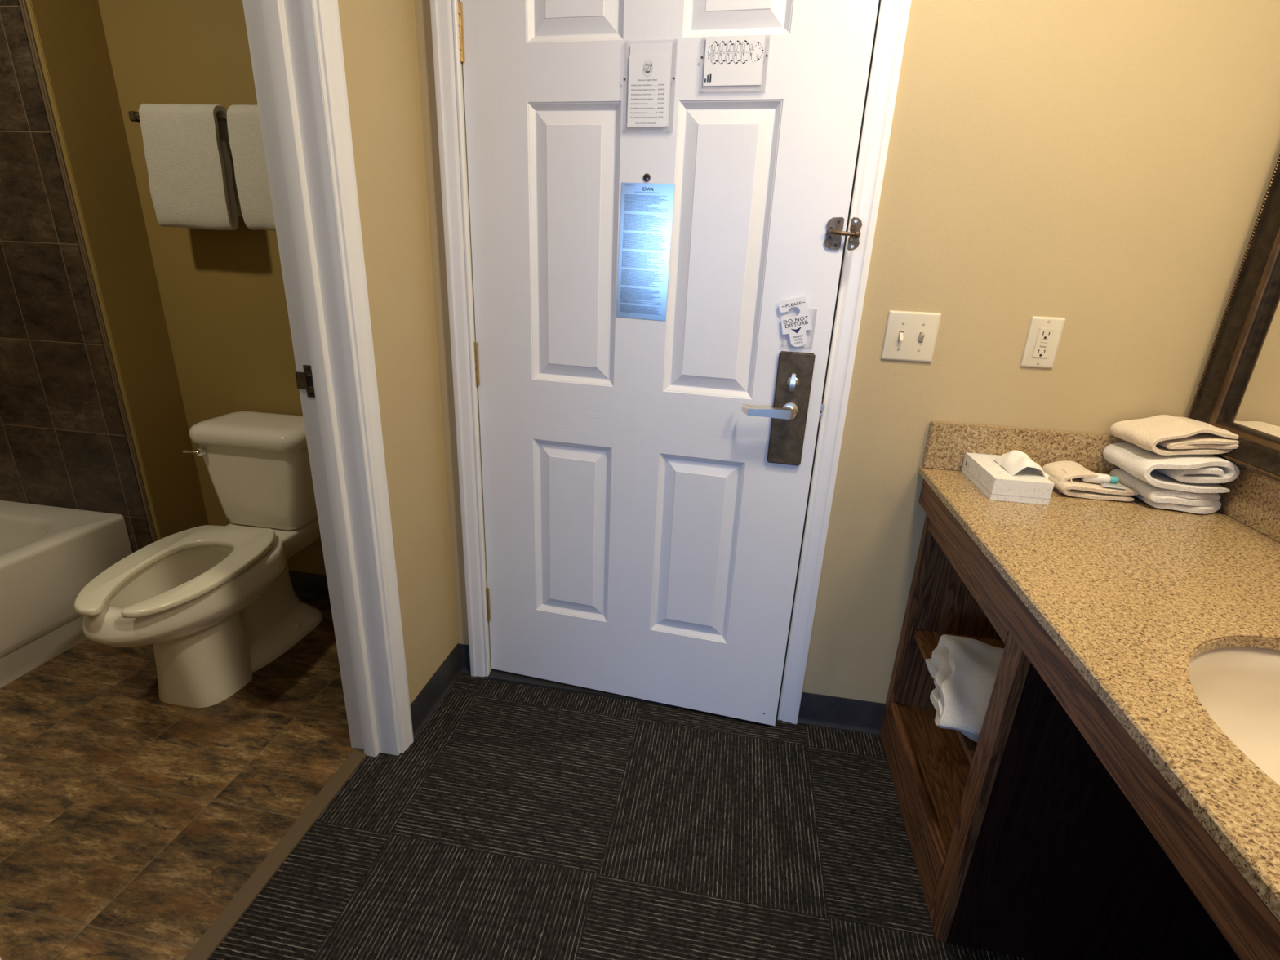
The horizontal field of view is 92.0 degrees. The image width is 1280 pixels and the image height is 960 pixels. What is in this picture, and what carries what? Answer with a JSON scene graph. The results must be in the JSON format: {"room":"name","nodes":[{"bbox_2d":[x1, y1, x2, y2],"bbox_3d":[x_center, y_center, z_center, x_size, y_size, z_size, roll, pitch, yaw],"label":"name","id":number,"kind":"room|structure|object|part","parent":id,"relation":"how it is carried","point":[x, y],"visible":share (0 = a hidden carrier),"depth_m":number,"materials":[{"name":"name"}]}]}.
{"room":"hotel room entryway","nodes":[
{"label":"hotel room entryway","id":0,"kind":"room"},
{"bbox_2d":[0,0,152,552],"bbox_3d":[-2.161,-0.766,2.077,1.019,2.440,0.306,6,20,8],"label":"wall","id":1,"kind":"structure","parent":0,"point":[64,443],"depth_m":1.98,"materials":[{"name":"tile"}]},
{"bbox_2d":[25,0,208,540],"bbox_3d":[-1.633,-0.716,2.003,0.017,2.440,0.300,6,20,8],"label":"wall","id":2,"kind":"structure","parent":0,"point":[69,35],"depth_m":1.94,"materials":[{"name":"beige paint"}]},
{"bbox_2d":[18,0,157,542],"bbox_3d":[-1.667,-0.685,1.912,0.016,2.440,0.110,6,20,8],"label":"trim","id":3,"kind":"structure","parent":2,"relation":"attached to","point":[23,5],"depth_m":1.86,"materials":[{"name":"brown"}]},
{"bbox_2d":[97,0,326,574],"bbox_3d":[-1.108,-0.700,2.023,1.021,2.440,0.100,6,20,8],"label":"wall","id":4,"kind":"structure","parent":0,"point":[222,292],"depth_m":2.01,"materials":[{"name":"beige paint"}]},
{"bbox_2d":[128,111,226,123],"bbox_3d":[-1.167,-1.053,1.808,0.688,0.042,0.088,6,20,8],"label":"towel bar","id":5,"kind":"object","parent":4,"relation":"attached to","point":[134,116],"visible":0.13,"depth_m":1.81,"materials":[{"name":"silver metal"}]},
{"bbox_3d":[-1.172,-1.042,1.777,0.650,0.017,0.017,6,20,8],"label":"rail","id":6,"kind":"part","parent":5,"relation":"part of","materials":[{"name":"silver metal"}]},
{"bbox_2d":[138,103,242,230],"bbox_3d":[-1.330,-0.929,1.845,0.258,0.338,0.096,6,20,8],"label":"hanging towel","id":7,"kind":"object","parent":5,"relation":"hanging from","point":[188,153],"visible":0.97,"depth_m":1.81,"materials":[{"name":"white fabric"}]},
{"bbox_2d":[226,104,275,231],"bbox_3d":[-1.052,-0.904,1.804,0.243,0.333,0.096,6,20,8],"label":"towel","id":8,"kind":"object","parent":5,"relation":"hanging from","point":[243,122],"visible":0.38,"depth_m":1.77,"materials":[{"name":"white fabric"}]},
{"bbox_2d":[288,570,329,600],"bbox_3d":[-1.220,0.523,2.063,1.021,0.104,0.660,6,20,8],"label":"baseboard","id":9,"kind":"structure","parent":4,"relation":"attached to","point":[305,584],"depth_m":2.38,"materials":[{"name":"rubber"}]},
{"bbox_2d":[337,0,457,705],"bbox_3d":[-0.691,-0.293,0.941,0.065,2.440,1.760,6,20,8],"label":"wall","id":10,"kind":"structure","parent":0,"point":[379,37],"depth_m":1.48,"materials":[{"name":"yellow paint"}]},
{"bbox_2d":[409,643,461,740],"bbox_3d":[-0.608,0.626,1.853,0.013,0.104,0.315,6,20,8],"label":"baseboard","id":11,"kind":"structure","parent":10,"relation":"attached to","point":[425,704],"depth_m":1.84,"materials":[{"name":"rubber"}]},
{"bbox_2d":[0,596,1033,959],"bbox_3d":[-1.842,1.485,-0.465,6.200,0.050,6.400,6,20,8],"label":"floor","id":12,"kind":"structure","parent":0,"point":[520,822],"depth_m":1.47,"materials":[{"name":"carpet"}]},
{"bbox_2d":[0,500,133,688],"bbox_3d":[-2.314,0.508,1.573,0.768,0.372,1.513,6,20,8],"label":"bathtub","id":13,"kind":"object","parent":12,"relation":"on","point":[48,554],"visible":0.77,"depth_m":1.98,"materials":[{"name":"beige ceramic"}]},
{"bbox_2d":[74,411,322,707],"bbox_3d":[-1.297,0.238,1.905,0.398,0.740,0.792,6,20,8],"label":"toilet","id":14,"kind":"object","parent":12,"relation":"on","point":[215,606],"visible":0.98,"depth_m":1.90,"materials":[{"name":"beige ceramic"}]},
{"bbox_3d":[-1.312,0.245,1.769,0.357,0.019,0.519,3,20,1],"label":"seat","id":15,"kind":"part","parent":14,"relation":"part of","materials":[{"name":"beige plastic"}]},
{"bbox_3d":[-1.311,0.416,1.926,0.368,0.389,0.706,6,20,8],"label":"bowl","id":16,"kind":"part","parent":14,"relation":"part of","materials":[{"name":"beige ceramic"}]},
{"bbox_3d":[-1.417,-0.089,1.968,0.059,0.029,0.026,2,20,-3],"label":"flush lever","id":17,"kind":"part","parent":14,"relation":"part of","materials":[{"name":"silver metal"}]},
{"bbox_3d":[-1.239,-0.166,2.036,0.398,0.063,0.243,6,20,8],"label":"tank lid","id":18,"kind":"part","parent":14,"relation":"part of","materials":[{"name":"beige ceramic"}]},
{"bbox_3d":[-1.246,-0.003,2.100,0.368,0.286,0.218,6,20,8],"label":"tank","id":19,"kind":"part","parent":14,"relation":"part of","materials":[{"name":"beige ceramic"}]},
{"bbox_2d":[182,747,366,959],"bbox_3d":[-0.826,0.889,1.298,0.044,0.044,0.848,6,20,8],"label":"trim","id":20,"kind":"structure","parent":12,"relation":"on","point":[221,926],"depth_m":1.36,"materials":[{"name":"brown plastic"}]},
{"bbox_2d":[880,479,1279,959],"bbox_3d":[0.817,0.709,0.749,0.565,0.812,1.948,6,20,8],"label":"vanity cabinet","id":21,"kind":"object","parent":12,"relation":"on","point":[1054,835],"visible":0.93,"depth_m":1.15,"materials":[{"name":"brown wood"}]},
{"bbox_3d":[0.672,0.779,1.535,0.019,0.137,0.513,6,20,8],"label":"rail","id":22,"kind":"part","parent":21,"relation":"part of","materials":[{"name":"brown wood"}]},
{"bbox_2d":[897,704,970,851],"bbox_3d":[0.861,0.759,1.480,0.364,0.018,0.567,6,20,8],"label":"shelf","id":23,"kind":"object","parent":21,"relation":"attached to","point":[940,764],"depth_m":1.56,"materials":[{"name":"brown wood"}]},
{"bbox_3d":[0.996,0.434,1.650,0.520,0.735,0.004,6,20,8],"label":"panel","id":24,"kind":"part","parent":21,"relation":"part of","materials":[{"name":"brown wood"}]},
{"bbox_2d":[913,629,1004,765],"bbox_3d":[0.876,0.524,1.395,0.357,0.019,0.567,6,20,8],"label":"shelf","id":25,"kind":"object","parent":21,"relation":"attached to","point":[926,640],"depth_m":1.64,"materials":[{"name":"brown wood"}]},
{"bbox_2d":[926,637,1002,745],"bbox_3d":[0.790,0.471,1.339,0.313,0.108,0.334,11,22,23],"label":"bath towel","id":26,"kind":"object","parent":21,"relation":"on","point":[963,677],"visible":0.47,"depth_m":1.32,"materials":[{"name":"white fabric"}]},
{"bbox_3d":[0.699,0.181,1.320,0.019,0.060,0.513,6,20,8],"label":"rail","id":27,"kind":"part","parent":21,"relation":"part of","materials":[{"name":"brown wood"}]},
{"bbox_3d":[0.902,0.588,1.098,0.520,0.812,0.018,6,20,8],"label":"panel","id":28,"kind":"part","parent":21,"relation":"part of","materials":[{"name":"brown wood"}]},
{"bbox_2d":[918,465,1279,921],"bbox_3d":[0.837,0.319,0.609,0.600,0.018,1.950,6,20,8],"label":"countertop","id":29,"kind":"structure","parent":21,"relation":"on","point":[1131,593],"depth_m":0.93,"materials":[{"name":"stone"}]},
{"bbox_2d":[961,449,1054,505],"bbox_3d":[0.842,-0.023,1.406,0.132,0.086,0.196,6,20,8],"label":"tissue box","id":30,"kind":"object","parent":29,"relation":"on","point":[1012,476],"visible":1,"depth_m":1.35,"materials":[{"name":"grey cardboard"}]},
{"bbox_2d":[1041,460,1138,501],"bbox_3d":[1.024,0.001,1.413,0.164,0.056,0.131,6,20,8],"label":"washcloth","id":31,"kind":"object","parent":29,"relation":"on","point":[1066,476],"visible":0.87,"depth_m":1.38,"materials":[{"name":"white fabric"}]},
{"bbox_2d":[1080,472,1126,489],"bbox_3d":[1.032,0.000,1.375,0.080,0.023,0.038,8,21,16],"label":"pack","id":32,"kind":"object","parent":31,"relation":"on","point":[1105,480],"visible":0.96,"depth_m":1.37,"materials":[{"name":"white plastic"}]},
{"bbox_2d":[1080,472,1111,484],"bbox_3d":[1.022,-0.004,1.385,0.054,0.023,0.023,8,21,16],"label":"bottle","id":33,"kind":"object","parent":32,"relation":"on","point":[1102,478],"depth_m":1.37,"materials":[{"name":"white plastic"}]},
{"bbox_2d":[1109,467,1222,513],"bbox_3d":[1.172,0.020,1.384,0.156,0.047,0.182,6,20,8],"label":"hand towel","id":34,"kind":"object","parent":29,"relation":"on","point":[1153,496],"visible":0.64,"depth_m":1.31,"materials":[{"name":"white fabric"}]},
{"bbox_2d":[1102,442,1241,492],"bbox_3d":[1.160,-0.034,1.361,0.180,0.075,0.191,6,20,8],"label":"hand towel","id":35,"kind":"object","parent":34,"relation":"on","point":[1197,473],"visible":0.83,"depth_m":1.30,"materials":[{"name":"white fabric"}]},
{"bbox_2d":[1111,415,1239,456],"bbox_3d":[1.174,-0.098,1.355,0.190,0.066,0.156,6,20,8],"label":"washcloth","id":36,"kind":"object","parent":35,"relation":"on","point":[1161,435],"visible":1,"depth_m":1.31,"materials":[{"name":"white fabric"}]},
{"bbox_2d":[1188,646,1279,785],"bbox_3d":[0.836,0.396,0.655,0.445,0.158,0.549,6,20,8],"label":"sink basin","id":37,"kind":"object","parent":29,"relation":"in","point":[1238,687],"visible":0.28,"depth_m":0.87,"materials":[{"name":"beige ceramic"}]},
{"bbox_2d":[413,0,1279,703],"bbox_3d":[0.508,-0.448,1.522,2.103,2.440,0.140,6,20,8],"label":"wall","id":38,"kind":"structure","parent":0,"point":[1105,167],"depth_m":1.35,"materials":[{"name":"yellow paint"}]},
{"bbox_2d":[486,668,777,722],"bbox_3d":[-0.029,0.662,1.984,0.916,0.016,0.142,6,20,8],"label":"threshold","id":39,"kind":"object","parent":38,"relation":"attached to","point":[495,674],"depth_m":1.96,"materials":[{"name":"black metal"}]},
{"bbox_2d":[457,0,879,725],"bbox_3d":[-0.005,-0.284,1.569,0.935,2.033,0.101,7,20,12],"label":"door","id":40,"kind":"structure","parent":38,"relation":"in","point":[646,482],"depth_m":1.54,"materials":[{"name":"white metal"}]},
{"bbox_2d":[616,182,675,320],"bbox_3d":[0.010,-0.543,1.482,0.127,0.306,0.002,8,20,12],"label":"plaque","id":41,"kind":"object","parent":40,"relation":"attached to","point":[646,209],"visible":1,"depth_m":1.48,"materials":[{"name":"paper"}]},
{"bbox_2d":[623,42,675,127],"bbox_3d":[0.020,-0.867,1.362,0.117,0.177,0.010,7,20,12],"label":"sign","id":42,"kind":"object","parent":40,"relation":"attached to","point":[650,66],"visible":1,"depth_m":1.36,"materials":[{"name":"white plastic"}]},
{"bbox_2d":[701,34,768,85],"bbox_3d":[0.198,-0.881,1.309,0.143,0.104,0.010,7,20,12],"label":"sign","id":43,"kind":"object","parent":40,"relation":"attached to","point":[729,60],"visible":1,"depth_m":1.31,"materials":[{"name":"white plastic"}]},
{"bbox_3d":[0.314,-0.168,1.495,0.136,0.040,0.046,7,20,12],"label":"handle","id":44,"kind":"part","parent":40,"relation":"part of","materials":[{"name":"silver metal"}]},
{"bbox_3d":[0.367,-0.172,1.511,0.084,0.279,0.011,7,20,12],"label":"lock plate","id":45,"kind":"part","parent":40,"relation":"part of","materials":[{"name":"brown metal"}]},
{"bbox_2d":[824,217,862,250],"bbox_3d":[0.446,-0.541,1.356,0.075,0.068,0.023,7,20,12],"label":"guard","id":46,"kind":"object","parent":40,"relation":"attached to","point":[833,241],"visible":1,"depth_m":1.36,"materials":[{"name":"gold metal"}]},
{"bbox_3d":[0.429,-0.546,1.368,0.036,0.067,0.004,7,20,12],"label":"door plate","id":47,"kind":"part","parent":46,"relation":"part of","materials":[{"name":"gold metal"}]},
{"bbox_3d":[0.473,-0.541,1.358,0.024,0.068,0.008,7,20,12],"label":"frame plate","id":48,"kind":"part","parent":46,"relation":"part of","materials":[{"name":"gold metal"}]},
{"label":"pocket","id":49,"kind":"object","parent":40,"relation":"attached to","visible":0},
{"bbox_2d":[778,296,812,346],"bbox_3d":[0.361,-0.369,1.441,0.083,0.115,0.001,7,20,12],"label":"card","id":50,"kind":"object","parent":49,"relation":"in","point":[796,326],"visible":1,"depth_m":1.44,"materials":[{"name":"white paper"}]},
{"bbox_2d":[430,0,911,724],"bbox_3d":[0.019,-0.338,1.638,1.033,2.113,0.158,6,20,8],"label":"door frame","id":51,"kind":"structure","parent":38,"relation":"attached to","point":[892,15],"depth_m":1.54,"materials":[{"name":"white metal"}]},
{"bbox_2d":[457,643,885,735],"bbox_3d":[0.061,0.638,1.901,1.319,0.104,0.013,6,20,8],"label":"baseboard","id":52,"kind":"structure","parent":38,"relation":"attached to","point":[815,709],"depth_m":1.83,"materials":[{"name":"rubber"}]},
{"bbox_2d":[880,310,941,362],"bbox_3d":[0.638,-0.336,1.452,0.116,0.114,0.020,6,20,8],"label":"light switch","id":53,"kind":"object","parent":38,"relation":"attached to","point":[911,336],"visible":1,"depth_m":1.46,"materials":[{"name":"beige plastic"}]},
{"bbox_2d":[921,421,1128,475],"bbox_3d":[0.992,-0.060,1.485,0.575,0.116,0.020,6,20,8],"label":"backsplash","id":54,"kind":"structure","parent":38,"relation":"attached to","point":[947,444],"depth_m":1.48,"materials":[{"name":"stone"}]},
{"bbox_2d":[1019,315,1065,368],"bbox_3d":[0.923,-0.314,1.414,0.070,0.114,0.010,6,20,8],"label":"wall outlet","id":55,"kind":"object","parent":38,"relation":"attached to","point":[1044,334],"visible":1,"depth_m":1.41,"materials":[{"name":"beige plastic"}]},
{"bbox_2d":[1031,327,1054,358],"bbox_3d":[0.923,-0.314,1.412,0.033,0.067,0.004,6,20,8],"label":"receptacle","id":56,"kind":"object","parent":55,"relation":"attached to","point":[1042,338],"depth_m":1.41,"materials":[{"name":"beige plastic"}]},
{"bbox_2d":[1212,453,1279,542],"bbox_3d":[1.125,0.283,0.545,0.019,0.116,1.949,6,20,8],"label":"backsplash","id":57,"kind":"structure","parent":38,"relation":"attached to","point":[1253,500],"depth_m":1.25,"materials":[{"name":"stone"}]},
{"bbox_3d":[0.872,0.639,-1.461,0.120,2.440,6.000,6,20,8],"label":"wall","id":58,"kind":"structure","parent":0,"visible":0},
{"bbox_2d":[1186,154,1279,481],"bbox_3d":[1.137,-0.293,0.372,0.056,1.082,1.868,6,20,8],"label":"wall mirror","id":59,"kind":"object","parent":58,"relation":"attached to","point":[1238,391],"visible":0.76,"depth_m":1.27,"materials":[{"name":"brown wood"}]},
{"bbox_3d":[1.145,-0.292,0.371,0.039,0.988,1.774,6,20,8],"label":"gilt moulding","id":60,"kind":"part","parent":59,"relation":"part of","materials":[{"name":"brown wood"}]},
{"bbox_2d":[1227,280,1279,438],"bbox_3d":[1.156,-0.291,0.369,0.014,0.962,1.748,6,20,8],"label":"mirror glass","id":61,"kind":"object","parent":59,"relation":"attached to","point":[1254,392],"depth_m":1.26,"materials":[{"name":"beige mirror"}]}
]}

